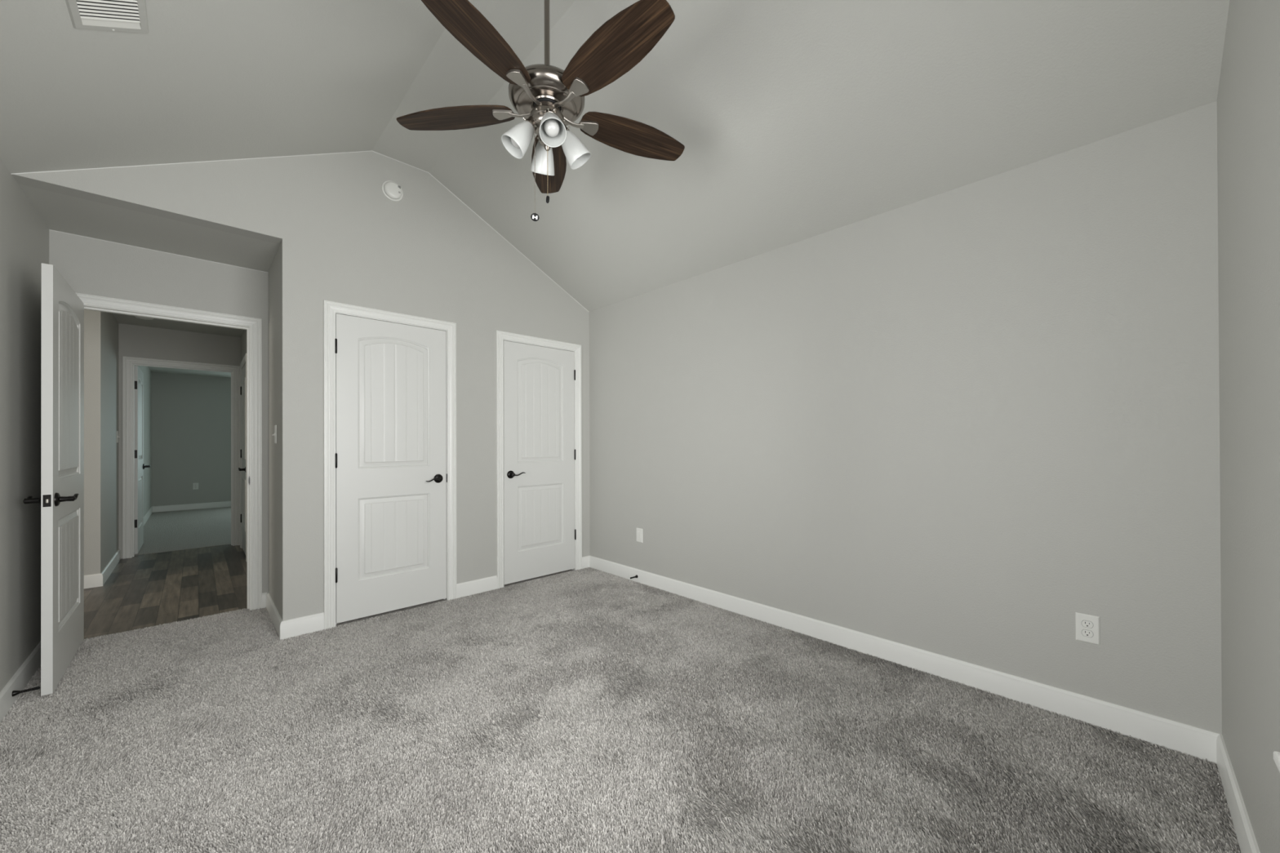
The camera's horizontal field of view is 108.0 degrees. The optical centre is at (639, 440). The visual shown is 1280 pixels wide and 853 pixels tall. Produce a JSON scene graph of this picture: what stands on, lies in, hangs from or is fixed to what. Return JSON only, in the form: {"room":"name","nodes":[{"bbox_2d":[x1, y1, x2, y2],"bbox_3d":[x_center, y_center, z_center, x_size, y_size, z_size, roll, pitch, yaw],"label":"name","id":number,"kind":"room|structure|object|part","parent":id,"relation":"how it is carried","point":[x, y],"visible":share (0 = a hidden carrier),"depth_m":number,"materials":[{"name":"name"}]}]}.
{"room":"empty bedroom","nodes":[
{"label":"empty bedroom","id":0,"kind":"room"},
{"bbox_2d":[0,158,48,692],"bbox_3d":[-1.916,-0.030,1.023,0.115,2.483,4.826,0,0,-44],"label":"wall","id":1,"kind":"structure","parent":0,"point":[24,234],"depth_m":2.27,"materials":[{"name":"grey paint"}]},
{"bbox_2d":[0,641,40,723],"bbox_3d":[-1.865,1.154,1.063,0.014,0.112,4.596,0,0,-44],"label":"baseboard","id":2,"kind":"structure","parent":1,"relation":"attached to","point":[32,664],"depth_m":2.22,"materials":[{"name":"white paint"}]},
{"bbox_2d":[11,686,39,696],"bbox_3d":[-2.846,1.159,2.158,0.078,0.026,0.026,0,0,-44],"label":"door stop","id":3,"kind":"object","parent":2,"relation":"attached to","point":[14,692],"visible":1,"depth_m":2.15,"materials":[{"name":"black metal"}]},
{"bbox_2d":[84,309,118,575],"bbox_3d":[-5.703,0.000,3.703,1.973,2.457,1.270,0,0,-44],"label":"wall","id":4,"kind":"structure","parent":0,"point":[100,328],"depth_m":3.94,"materials":[{"name":"grey paint"}]},
{"bbox_2d":[116,431,119,442],"bbox_3d":[-5.335,-0.041,4.760,0.020,0.122,0.075,0,0,-44],"label":"light switch","id":5,"kind":"object","parent":4,"relation":"attached to","point":[117,437],"visible":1,"depth_m":4.75,"materials":[{"name":"white plastic"}]},
{"bbox_2d":[84,548,247,588],"bbox_3d":[-4.793,1.173,3.523,2.840,0.112,2.776,0,0,-44],"label":"baseboard","id":6,"kind":"structure","parent":4,"relation":"attached to","point":[95,580],"depth_m":3.95,"materials":[{"name":"white paint"}]},
{"bbox_2d":[137,365,151,516],"bbox_3d":[-7.070,0.015,6.487,0.140,2.457,4.415,0,0,-44],"label":"wall","id":7,"kind":"structure","parent":0,"point":[145,370],"depth_m":7.48,"materials":[{"name":"grey paint"}]},
{"bbox_2d":[17,183,279,377],"bbox_3d":[-5.054,-1.272,5.953,6.020,0.100,8.185,0,0,-44],"label":"ceiling","id":8,"kind":"structure","parent":0,"point":[60,212],"depth_m":2.82,"materials":[{"name":"grey paint"}]},
{"bbox_2d":[134,315,153,319],"bbox_3d":[-4.847,-1.210,4.549,0.144,0.036,0.144,0,0,-44],"label":"smoke detector","id":9,"kind":"object","parent":8,"relation":"attached to","point":[137,317],"visible":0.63,"depth_m":4.53,"materials":[{"name":"white plastic"}]},
{"bbox_2d":[48,230,268,592],"bbox_3d":[-3.136,-0.008,3.114,1.007,2.463,0.115,0,0,-44],"label":"wall","id":10,"kind":"structure","parent":0,"point":[90,266],"depth_m":3.09,"materials":[{"name":"grey paint"}]},
{"bbox_2d":[22,262,84,696],"bbox_3d":[-3.088,0.182,2.499,0.158,2.033,0.860,0,0,-44],"label":"door","id":11,"kind":"structure","parent":10,"relation":"in","point":[60,500],"depth_m":2.33,"materials":[{"name":"white paint"}]},
{"bbox_3d":[-2.874,0.284,2.206,0.061,0.066,0.066,0,0,-44],"label":"handle","id":12,"kind":"part","parent":11,"relation":"part of","materials":[{"name":"black metal"}]},
{"bbox_3d":[-2.798,0.283,2.195,0.025,0.057,0.002,0,0,-44],"label":"latch plate","id":13,"kind":"part","parent":11,"relation":"part of","materials":[{"name":"black metal"}]},
{"bbox_3d":[-2.805,0.284,2.272,0.061,0.066,0.066,0,0,-44],"label":"handle","id":14,"kind":"part","parent":11,"relation":"part of","materials":[{"name":"black metal"}]},
{"bbox_2d":[75,292,262,610],"bbox_3d":[-3.136,0.166,3.114,0.931,2.107,0.149,0,0,-44],"label":"door frame","id":15,"kind":"structure","parent":10,"relation":"attached to","point":[253,326],"depth_m":3.35,"materials":[{"name":"white paint"}]},
{"bbox_2d":[118,323,240,559],"bbox_3d":[-5.162,0.004,5.177,1.090,2.457,0.115,0,0,-44],"label":"wall","id":16,"kind":"structure","parent":0,"point":[136,341],"depth_m":5.06,"materials":[{"name":"grey paint"}]},
{"bbox_2d":[134,365,151,554],"bbox_3d":[-5.682,0.206,5.308,0.104,2.033,0.786,0,0,-44],"label":"door","id":17,"kind":"structure","parent":16,"relation":"in","point":[140,466],"depth_m":5.18,"materials":[{"name":"white paint"}]},
{"bbox_3d":[-5.705,0.206,5.293,0.034,2.033,0.775,0,0,-44],"label":"panel","id":18,"kind":"part","parent":17,"relation":"part of","materials":[{"name":"white paint"}]},
{"bbox_3d":[-5.896,0.307,5.563,0.062,0.066,0.066,0,0,-44],"label":"handle","id":19,"kind":"part","parent":17,"relation":"part of","materials":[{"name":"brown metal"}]},
{"bbox_2d":[122,355,239,559],"bbox_3d":[-5.104,0.175,5.220,0.932,2.118,0.132,0,0,-44],"label":"door frame","id":20,"kind":"structure","parent":16,"relation":"attached to","point":[129,363],"depth_m":4.96,"materials":[{"name":"white paint"}]},
{"bbox_2d":[151,372,231,506],"bbox_3d":[-7.171,0.026,9.512,4.170,2.457,0.100,0,0,-44],"label":"wall","id":21,"kind":"structure","parent":0,"point":[191,414],"depth_m":8.46,"materials":[{"name":"grey paint"}]},
{"bbox_2d":[192,483,198,489],"bbox_3d":[-8.132,0.831,8.514,0.074,0.119,0.008,0,0,-44],"label":"electrical outlet","id":22,"kind":"object","parent":21,"relation":"attached to","point":[195,486],"visible":1,"depth_m":8.51,"materials":[{"name":"white plastic"}]},
{"bbox_2d":[240,244,279,614],"bbox_3d":[-3.499,-0.003,4.307,0.115,2.463,3.670,0,0,-44],"label":"wall","id":23,"kind":"structure","parent":0,"point":[273,274],"depth_m":3.17,"materials":[{"name":"grey paint"}]},
{"bbox_2d":[238,364,245,555],"bbox_3d":[-4.321,0.198,5.049,0.074,2.037,0.749,0,0,-43],"label":"door","id":24,"kind":"structure","parent":23,"relation":"in","point":[242,388],"depth_m":5.14,"materials":[{"name":"white paint"}]},
{"bbox_3d":[-4.301,0.198,5.061,0.022,2.037,0.740,0,0,-44],"label":"panel","id":25,"kind":"part","parent":24,"relation":"part of","materials":[{"name":"white paint"}]},
{"bbox_2d":[240,353,247,561],"bbox_3d":[-4.306,0.169,5.056,0.017,2.122,0.882,0,0,-44],"label":"door frame","id":26,"kind":"structure","parent":23,"relation":"attached to","point":[243,362],"depth_m":5.33,"materials":[{"name":"white paint"}]},
{"bbox_2d":[262,591,282,639],"bbox_3d":[-2.468,1.163,3.116,0.038,0.112,0.794,0,0,-44],"label":"baseboard","id":27,"kind":"structure","parent":23,"relation":"attached to","point":[267,602],"depth_m":3.13,"materials":[{"name":"white paint"}]},
{"bbox_2d":[272,425,276,443],"bbox_3d":[-2.433,-0.043,3.092,0.020,0.122,0.075,0,0,-44],"label":"light switch","id":28,"kind":"object","parent":23,"relation":"attached to","point":[275,426],"visible":1,"depth_m":3.07,"materials":[{"name":"white plastic"}]},
{"bbox_3d":[-2.428,-0.043,3.097,0.005,0.122,0.075,0,0,-44],"label":"plate","id":29,"kind":"part","parent":28,"relation":"part of","materials":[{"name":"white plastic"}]},
{"bbox_2d":[12,151,590,621],"bbox_3d":[-1.746,-0.389,3.367,3.367,3.216,0.115,0,0,-44],"label":"wall","id":30,"kind":"structure","parent":0,"point":[424,253],"depth_m":3.11,"materials":[{"name":"grey paint"}]},
{"bbox_2d":[10,150,588,311],"bbox_3d":[-1.979,-1.618,3.610,3.369,0.758,0.783,0,0,-44],"label":"trim","id":31,"kind":"structure","parent":30,"relation":"attached to","point":[371,150],"depth_m":2.90,"materials":[{"name":"white paint"}]},
{"bbox_2d":[323,300,456,630],"bbox_3d":[-1.766,0.154,3.332,0.854,2.122,0.132,0,0,-44],"label":"door frame","id":32,"kind":"structure","parent":30,"relation":"attached to","point":[331,308],"depth_m":3.05,"materials":[{"name":"white paint"}]},
{"bbox_2d":[334,313,447,623],"bbox_3d":[-1.725,0.180,3.287,0.728,2.033,0.097,0,0,-44],"label":"door","id":33,"kind":"structure","parent":30,"relation":"in","point":[391,476],"depth_m":3.28,"materials":[{"name":"white paint"}]},
{"bbox_3d":[-1.497,0.283,3.480,0.066,0.066,0.062,0,0,-44],"label":"handle","id":34,"kind":"part","parent":33,"relation":"part of","materials":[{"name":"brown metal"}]},
{"bbox_2d":[382,180,403,201],"bbox_3d":[-1.738,-1.766,3.277,0.138,0.138,0.041,0,0,-44],"label":"smoke detector","id":35,"kind":"object","parent":30,"relation":"attached to","point":[391,189],"visible":1,"depth_m":3.26,"materials":[{"name":"white plastic"}]},
{"bbox_2d":[280,555,589,639],"bbox_3d":[-1.337,1.161,3.657,2.374,0.112,0.014,0,0,-44],"label":"baseboard","id":36,"kind":"structure","parent":30,"relation":"attached to","point":[295,627],"depth_m":2.98,"materials":[{"name":"white paint"}]},
{"bbox_2d":[495,330,582,589],"bbox_3d":[-0.906,0.154,4.153,0.856,2.122,0.132,0,0,-44],"label":"door frame","id":37,"kind":"structure","parent":30,"relation":"attached to","point":[500,336],"depth_m":3.99,"materials":[{"name":"white paint"}]},
{"bbox_2d":[503,340,576,584],"bbox_3d":[-0.861,0.180,4.112,0.724,2.033,0.097,0,0,-44],"label":"door","id":38,"kind":"structure","parent":30,"relation":"in","point":[540,532],"depth_m":4.09,"materials":[{"name":"white paint"}]},
{"bbox_3d":[-1.067,0.283,3.890,0.066,0.066,0.062,0,0,-44],"label":"handle","id":39,"kind":"part","parent":38,"relation":"part of","materials":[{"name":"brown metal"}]},
{"bbox_2d":[0,0,1229,311],"bbox_3d":[-0.394,-1.662,1.949,3.597,0.932,4.048,0,0,-44],"label":"ceiling","id":40,"kind":"structure","parent":0,"point":[795,121],"depth_m":2.15,"materials":[{"name":"grey paint"}]},
{"bbox_2d":[65,0,149,33],"bbox_3d":[-1.723,-1.455,1.496,0.179,0.093,0.420,0,0,-44],"label":"ceiling vent","id":41,"kind":"object","parent":40,"relation":"in","point":[122,15],"visible":1,"depth_m":1.58,"materials":[{"name":"white metal"}]},
{"bbox_2d":[396,0,684,221],"bbox_3d":[-0.348,-1.451,1.903,1.321,1.114,1.270,0,0,-44],"label":"ceiling fan","id":42,"kind":"object","parent":40,"relation":"hanging from","point":[549,99],"visible":1,"depth_m":1.85,"materials":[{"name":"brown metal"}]},
{"bbox_3d":[-0.790,-1.384,1.998,0.514,0.006,0.174,0,10,8],"label":"blade","id":43,"kind":"part","parent":42,"relation":"part of","materials":[{"name":"brown wood"}]},
{"bbox_3d":[-0.566,-1.387,1.575,0.174,0.006,0.514,11,5,26],"label":"blade","id":44,"kind":"part","parent":42,"relation":"part of","materials":[{"name":"brown wood"}]},
{"bbox_3d":[-0.489,-1.250,1.906,0.080,0.099,0.060,0,0,-44],"label":"bulb","id":45,"kind":"part","parent":42,"relation":"part of","materials":[{"name":"white glass"}]},
{"bbox_3d":[-0.503,-1.237,1.903,0.128,0.144,0.107,0,0,-44],"label":"lamp shade","id":46,"kind":"part","parent":42,"relation":"part of","materials":[{"name":"white glass"}]},
{"bbox_3d":[-0.448,-1.307,1.919,0.058,0.054,0.055,0,0,-44],"label":"light arm","id":47,"kind":"part","parent":42,"relation":"part of","materials":[{"name":"silver metal"}]},
{"bbox_3d":[-0.427,-1.135,1.887,0.004,0.423,0.004,0,0,-21],"label":"pull chain","id":48,"kind":"part","parent":42,"relation":"part of","materials":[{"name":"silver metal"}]},
{"bbox_3d":[-0.423,-1.236,2.057,0.107,0.144,0.128,0,0,-44],"label":"lamp shade","id":49,"kind":"part","parent":42,"relation":"part of","materials":[{"name":"white glass"}]},
{"bbox_3d":[-0.379,-1.124,1.911,0.004,0.234,0.004,0,0,-21],"label":"pull chain","id":50,"kind":"part","parent":42,"relation":"part of","materials":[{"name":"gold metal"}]},
{"bbox_3d":[-0.379,-0.991,1.910,0.013,0.032,0.016,0,0,24],"label":"pull knob","id":51,"kind":"part","parent":42,"relation":"part of","materials":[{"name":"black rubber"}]},
{"bbox_3d":[-0.457,-1.384,2.341,0.174,0.006,0.514,-11,2,-10],"label":"blade","id":52,"kind":"part","parent":42,"relation":"part of","materials":[{"name":"brown wood"}]},
{"bbox_3d":[-0.366,-1.308,1.879,0.055,0.054,0.058,0,0,-44],"label":"light arm","id":53,"kind":"part","parent":42,"relation":"part of","materials":[{"name":"silver metal"}]},
{"bbox_3d":[-0.353,-1.250,1.837,0.060,0.099,0.080,0,0,-44],"label":"bulb","id":54,"kind":"part","parent":42,"relation":"part of","materials":[{"name":"white glass"}]},
{"bbox_3d":[-0.350,-1.238,1.823,0.107,0.144,0.128,0,0,-44],"label":"lamp shade","id":55,"kind":"part","parent":42,"relation":"part of","materials":[{"name":"white glass"}]},
{"bbox_3d":[-0.269,-1.237,1.976,0.128,0.144,0.107,0,0,-44],"label":"lamp shade","id":56,"kind":"part","parent":42,"relation":"part of","materials":[{"name":"white glass"}]},
{"bbox_3d":[-0.094,-1.388,1.657,0.514,0.006,0.174,0,-10,44],"label":"blade","id":57,"kind":"part","parent":42,"relation":"part of","materials":[{"name":"brown wood"}]},
{"bbox_3d":[-0.027,-1.387,2.131,0.514,0.006,0.174,0,-10,-28],"label":"blade","id":58,"kind":"part","parent":42,"relation":"part of","materials":[{"name":"brown wood"}]},
{"bbox_2d":[0,506,1241,852],"bbox_3d":[-3.647,1.267,4.480,6.020,0.106,12.233,0,0,-44],"label":"floor","id":59,"kind":"structure","parent":0,"point":[585,710],"depth_m":1.86,"materials":[{"name":"grey carpet"}]},
{"bbox_2d":[589,100,1222,733],"bbox_3d":[0.872,-0.033,3.145,0.115,2.483,4.048,0,0,-44],"label":"wall","id":60,"kind":"structure","parent":0,"point":[966,422],"depth_m":2.29,"materials":[{"name":"grey paint"}]},
{"bbox_2d":[635,528,642,542],"bbox_3d":[-0.006,0.808,3.977,0.007,0.119,0.078,0,0,-44],"label":"electrical outlet","id":61,"kind":"object","parent":60,"relation":"attached to","point":[639,531],"visible":1,"depth_m":3.97,"materials":[{"name":"white plastic"}]},
{"bbox_2d":[637,531,640,539],"bbox_3d":[-0.007,0.808,3.975,0.002,0.067,0.034,0,0,-44],"label":"receptacle","id":62,"kind":"object","parent":61,"relation":"attached to","point":[638,532],"depth_m":3.97,"materials":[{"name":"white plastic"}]},
{"bbox_2d":[589,555,1222,764],"bbox_3d":[0.830,1.151,3.096,0.014,0.112,3.818,0,0,-44],"label":"baseboard","id":63,"kind":"structure","parent":60,"relation":"attached to","point":[1200,743],"depth_m":2.27,"materials":[{"name":"white paint"}]},
{"bbox_2d":[1075,612,1099,644],"bbox_3d":[1.902,0.799,1.977,0.008,0.119,0.074,0,0,-44],"label":"electrical outlet","id":64,"kind":"object","parent":60,"relation":"attached to","point":[1087,626],"visible":1,"depth_m":1.98,"materials":[{"name":"white plastic"}]},
{"bbox_2d":[1081,629,1093,637],"bbox_3d":[1.900,0.818,1.976,0.003,0.029,0.037,0,0,-44],"label":"receptacle","id":65,"kind":"object","parent":64,"relation":"attached to","point":[1085,633],"depth_m":1.98,"materials":[{"name":"white plastic"}]},
{"bbox_2d":[1081,620,1093,628],"bbox_3d":[1.900,0.779,1.976,0.003,0.029,0.037,0,0,-44],"label":"receptacle","id":66,"kind":"object","parent":64,"relation":"attached to","point":[1085,624],"depth_m":1.98,"materials":[{"name":"white plastic"}]},
{"bbox_2d":[1217,0,1279,852],"bbox_3d":[0.969,-0.409,0.522,3.367,3.216,0.115,0,0,-44],"label":"wall","id":67,"kind":"structure","parent":0,"point":[1248,97],"depth_m":1.28,"materials":[{"name":"grey paint"}]},
{"bbox_2d":[1216,734,1260,852],"bbox_3d":[0.930,1.141,0.563,3.367,0.112,0.014,0,0,-44],"label":"baseboard","id":68,"kind":"structure","parent":67,"relation":"attached to","point":[1245,834],"depth_m":1.44,"materials":[{"name":"white paint"}]},
{"bbox_2d":[1273,751,1279,772],"bbox_3d":[0.614,-0.167,0.221,1.865,1.587,0.142,0,0,-44],"label":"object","id":69,"kind":"structure","parent":67,"relation":"in","point":[1276,754],"depth_m":0.89,"materials":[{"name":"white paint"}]},
{"bbox_3d":[-5.147,0.014,8.264,2.965,2.457,4.500,0,0,-44],"label":"wall","id":70,"kind":"structure","parent":0,"visible":0},
{"bbox_2d":[143,501,231,525],"bbox_3d":[-5.602,1.191,7.883,3.910,0.112,4.410,0,0,-44],"label":"baseboard","id":71,"kind":"structure","parent":70,"relation":"attached to","point":[225,504],"depth_m":8.41,"materials":[{"name":"white paint"}]}
]}

